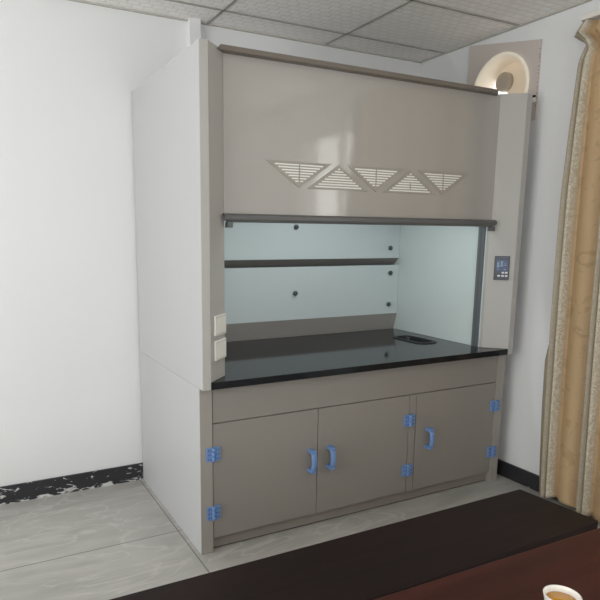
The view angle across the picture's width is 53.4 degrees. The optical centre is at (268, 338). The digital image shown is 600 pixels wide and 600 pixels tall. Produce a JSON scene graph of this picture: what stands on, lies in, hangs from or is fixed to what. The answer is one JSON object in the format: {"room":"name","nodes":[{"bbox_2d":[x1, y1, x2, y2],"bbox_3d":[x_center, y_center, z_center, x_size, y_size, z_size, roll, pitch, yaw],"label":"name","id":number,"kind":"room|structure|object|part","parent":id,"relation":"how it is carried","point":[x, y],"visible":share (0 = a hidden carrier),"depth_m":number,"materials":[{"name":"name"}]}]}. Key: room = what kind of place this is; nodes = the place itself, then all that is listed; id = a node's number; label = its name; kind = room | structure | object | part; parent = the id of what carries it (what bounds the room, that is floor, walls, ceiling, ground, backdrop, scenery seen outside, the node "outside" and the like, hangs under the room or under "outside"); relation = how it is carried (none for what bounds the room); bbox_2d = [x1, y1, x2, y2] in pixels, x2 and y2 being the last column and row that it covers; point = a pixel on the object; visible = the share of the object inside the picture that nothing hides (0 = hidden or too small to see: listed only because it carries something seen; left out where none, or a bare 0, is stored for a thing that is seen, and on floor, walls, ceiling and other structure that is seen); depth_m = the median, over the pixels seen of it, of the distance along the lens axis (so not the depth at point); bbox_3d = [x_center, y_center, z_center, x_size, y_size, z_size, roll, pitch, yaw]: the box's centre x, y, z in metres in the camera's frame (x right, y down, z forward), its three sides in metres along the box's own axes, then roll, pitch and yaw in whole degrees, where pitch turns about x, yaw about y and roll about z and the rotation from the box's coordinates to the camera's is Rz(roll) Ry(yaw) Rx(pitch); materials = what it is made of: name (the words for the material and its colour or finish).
{"room":"science classroom","nodes":[
{"label":"science classroom","id":0,"kind":"room"},
{"bbox_2d":[0,0,420,486],"bbox_3d":[-1.349,-0.569,3.363,5.728,3.039,0.150,-5,11,-27],"label":"wall","id":1,"kind":"structure","parent":0,"point":[70,384],"depth_m":3.40,"materials":[{"name":"paint"}]},
{"bbox_2d":[0,463,142,504],"bbox_3d":[-1.322,0.887,3.544,5.428,0.108,0.012,-5,11,-27],"label":"baseboard","id":2,"kind":"structure","parent":1,"relation":"attached to","point":[14,493],"depth_m":3.60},
{"bbox_2d":[187,18,200,46],"bbox_3d":[-0.439,-1.659,3.532,0.067,0.438,0.050,-5,11,-27],"label":"trim","id":3,"kind":"structure","parent":1,"relation":"attached to","point":[193,25],"depth_m":3.48,"materials":[{"name":"paint"}]},
{"bbox_2d":[0,474,599,599],"bbox_3d":[0.038,1.452,0.970,5.728,0.100,6.240,-5,11,-27],"label":"floor","id":4,"kind":"structure","parent":0,"point":[109,542],"depth_m":3.06,"materials":[{"name":"grey tile"}]},
{"bbox_2d":[140,351,505,554],"bbox_3d":[0.350,0.496,3.726,2.020,0.838,1.085,-5,11,-27],"label":"base cabinet","id":5,"kind":"object","parent":4,"relation":"on","point":[236,464],"visible":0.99,"depth_m":3.21,"materials":[{"name":"grey"}]},
{"bbox_3d":[-0.532,0.563,3.307,0.064,0.838,1.028,-5,11,-27],"label":"panel","id":6,"kind":"part","parent":5,"relation":"part of","materials":[{"name":"white metal"}]},
{"bbox_3d":[-0.008,0.671,3.027,0.590,0.584,0.019,-5,11,-27],"label":"door","id":7,"kind":"part","parent":5,"relation":"part of","materials":[{"name":"grey metal"}]},
{"bbox_3d":[0.231,0.639,3.106,0.032,0.124,0.065,-5,11,-27],"label":"handle","id":8,"kind":"part","parent":5,"relation":"part of","materials":[{"name":"blue plastic"}]},
{"bbox_3d":[0.335,0.630,3.159,0.032,0.124,0.065,-5,11,-27],"label":"handle","id":9,"kind":"part","parent":5,"relation":"part of","materials":[{"name":"blue plastic"}]},
{"bbox_2d":[211,328,507,389],"bbox_3d":[0.352,0.062,3.652,1.936,0.039,1.075,-5,11,-27],"label":"countertop","id":10,"kind":"structure","parent":5,"relation":"on","point":[271,360],"depth_m":3.43,"materials":[{"name":"black stone"}]},
{"bbox_2d":[132,38,532,390],"bbox_3d":[0.356,-0.664,3.526,2.020,1.515,1.077,-5,11,-27],"label":"fume hood","id":11,"kind":"object","parent":10,"relation":"on","point":[277,195],"visible":0.99,"depth_m":3.18,"materials":[{"name":"white metal"}]},
{"bbox_3d":[-0.523,-0.590,3.080,0.041,1.511,1.073,-5,11,-27],"label":"panel","id":12,"kind":"part","parent":11,"relation":"part of","materials":[{"name":"white metal"}]},
{"bbox_3d":[-0.253,-0.519,2.686,0.154,1.511,0.122,-5,11,-27],"label":"corner post","id":13,"kind":"part","parent":11,"relation":"part of","materials":[{"name":"grey metal"}]},
{"bbox_3d":[-0.225,0.048,2.796,0.011,0.093,0.117,4,11,20],"label":"socket plate","id":14,"kind":"part","parent":11,"relation":"part of","materials":[{"name":"white plastic"}]},
{"bbox_3d":[-0.224,-0.067,2.776,0.011,0.094,0.117,4,11,20],"label":"socket plate","id":15,"kind":"part","parent":11,"relation":"part of","materials":[{"name":"white plastic"}]},
{"bbox_2d":[266,159,330,187],"bbox_3d":[0.151,-0.795,2.886,0.368,0.124,0.004,-5,11,-27],"label":"vent grille","id":16,"kind":"object","parent":11,"relation":"attached to","point":[280,173],"depth_m":2.88,"materials":[{"name":"beige metal"}]},
{"bbox_2d":[307,165,367,191],"bbox_3d":[0.356,-0.812,2.991,0.368,0.124,0.004,-5,11,-27],"label":"vent grille","id":17,"kind":"object","parent":11,"relation":"attached to","point":[320,178],"depth_m":2.99,"materials":[{"name":"beige metal"}]},
{"bbox_3d":[0.565,-0.619,3.115,1.734,0.041,0.038,-5,11,-27],"label":"sash rail","id":18,"kind":"part","parent":11,"relation":"part of","materials":[{"name":"grey metal"}]},
{"bbox_3d":[0.559,-0.970,3.080,1.720,0.732,0.015,-5,11,-27],"label":"panel","id":19,"kind":"part","parent":11,"relation":"part of","materials":[{"name":"grey metal"}]},
{"bbox_2d":[347,165,403,191],"bbox_3d":[0.561,-0.829,3.095,0.368,0.124,0.004,-5,11,-27],"label":"vent grille","id":20,"kind":"object","parent":11,"relation":"attached to","point":[360,178],"depth_m":3.09,"materials":[{"name":"beige metal"}]},
{"bbox_2d":[383,170,434,194],"bbox_3d":[0.765,-0.846,3.200,0.368,0.124,0.004,-5,11,-27],"label":"vent grille","id":21,"kind":"object","parent":11,"relation":"attached to","point":[395,182],"depth_m":3.20,"materials":[{"name":"beige metal"}]},
{"bbox_2d":[418,170,466,194],"bbox_3d":[0.970,-0.863,3.304,0.368,0.124,0.004,-5,11,-27],"label":"vent grille","id":22,"kind":"object","parent":11,"relation":"attached to","point":[430,182],"depth_m":3.30,"materials":[{"name":"beige metal"}]},
{"bbox_3d":[1.393,-0.423,3.549,0.085,0.142,0.008,3,10,14],"label":"control panel","id":23,"kind":"part","parent":11,"relation":"part of","materials":[{"name":"grey"}]},
{"bbox_3d":[1.404,-0.655,3.532,0.154,1.511,0.122,-5,11,-27],"label":"corner post","id":24,"kind":"part","parent":11,"relation":"part of","materials":[{"name":"grey metal"}]},
{"bbox_2d":[393,335,436,343],"bbox_3d":[0.962,0.019,3.921,0.169,0.038,0.314,-5,11,-27],"label":"sink","id":25,"kind":"object","parent":10,"relation":"in","point":[411,339],"depth_m":3.94,"materials":[{"name":"black plastic"}]},
{"bbox_3d":[0.528,0.627,3.300,0.609,0.584,0.019,-5,11,-27],"label":"door","id":26,"kind":"part","parent":5,"relation":"part of","materials":[{"name":"grey metal"}]},
{"bbox_3d":[0.942,0.581,3.468,0.032,0.124,0.065,-5,11,-27],"label":"handle","id":27,"kind":"part","parent":5,"relation":"part of","materials":[{"name":"blue plastic"}]},
{"bbox_3d":[1.126,0.578,3.606,0.628,0.584,0.019,-5,11,-27],"label":"door","id":28,"kind":"part","parent":5,"relation":"part of","materials":[{"name":"grey metal"}]},
{"bbox_3d":[1.206,0.421,4.194,0.064,0.838,1.028,-5,11,-27],"label":"panel","id":29,"kind":"part","parent":5,"relation":"part of","materials":[{"name":"grey metal"}]},
{"bbox_2d":[110,489,597,599],"bbox_3d":[0.110,1.002,1.951,2.511,0.450,0.374,-5,11,-27],"label":"bench","id":30,"kind":"object","parent":4,"relation":"on","point":[372,564],"visible":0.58,"depth_m":2.08,"materials":[{"name":"brown wood"}]},
{"bbox_2d":[375,528,599,599],"bbox_3d":[0.237,1.020,0.982,2.185,0.750,0.793,-5,11,-27],"label":"table","id":31,"kind":"object","parent":4,"relation":"on","point":[573,562],"visible":1,"depth_m":1.42,"materials":[{"name":"red wood"}]},
{"bbox_2d":[543,585,581,599],"bbox_3d":[0.615,0.565,1.250,0.074,0.060,0.074,-5,11,-27],"label":"tea cup","id":32,"kind":"object","parent":31,"relation":"on","point":[550,592],"visible":1,"depth_m":1.26,"materials":[{"name":"white ceramic"}]},
{"bbox_2d":[68,0,592,62],"bbox_3d":[0.059,-1.350,0.480,5.428,0.028,5.940,-5,11,-27],"label":"ceiling","id":33,"kind":"structure","parent":0,"point":[419,31],"depth_m":3.44,"materials":[{"name":"tile"}]},
{"bbox_2d":[420,0,599,474],"bbox_3d":[2.527,-0.297,1.965,0.150,3.039,5.940,-5,11,-27],"label":"wall","id":34,"kind":"structure","parent":0,"point":[520,427],"depth_m":3.56,"materials":[{"name":"paint"}]},
{"bbox_2d":[467,39,542,120],"bbox_3d":[1.446,-1.603,3.695,0.010,0.548,0.558,-5,11,-27],"label":"window","id":35,"kind":"structure","parent":34,"relation":"in","point":[530,51],"depth_m":3.56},
{"bbox_2d":[474,52,528,93],"bbox_3d":[1.495,-1.552,3.729,0.148,0.434,0.434,-5,11,-27],"label":"exhaust fan","id":36,"kind":"object","parent":35,"relation":"attached to","point":[509,71],"visible":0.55,"depth_m":3.76,"materials":[{"name":"beige plastic"}]},
{"bbox_3d":[1.566,-1.572,3.744,0.006,0.340,0.340,-5,11,-27],"label":"plate","id":37,"kind":"part","parent":36,"relation":"part of","materials":[{"name":"beige plastic"}]},
{"bbox_2d":[497,459,575,508],"bbox_3d":[2.447,1.157,2.176,0.012,0.100,5.928,-5,11,-27],"label":"baseboard","id":38,"kind":"structure","parent":34,"relation":"attached to","point":[526,478],"depth_m":3.78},
{"bbox_2d":[580,9,599,21],"bbox_3d":[2.296,-1.471,1.954,0.098,0.028,2.700,-5,11,-27],"label":"rail","id":39,"kind":"object","parent":34,"relation":"attached to","point":[595,14],"visible":0.78,"depth_m":3.06,"materials":[{"name":"white"}]},
{"bbox_2d":[539,19,599,522],"bbox_3d":[1.931,-0.258,2.778,0.116,2.638,1.422,-5,11,-27],"label":"curtain","id":40,"kind":"object","parent":39,"relation":"hanging from","point":[569,471],"visible":1,"depth_m":3.25,"materials":[{"name":"beige fabric"}]}
]}

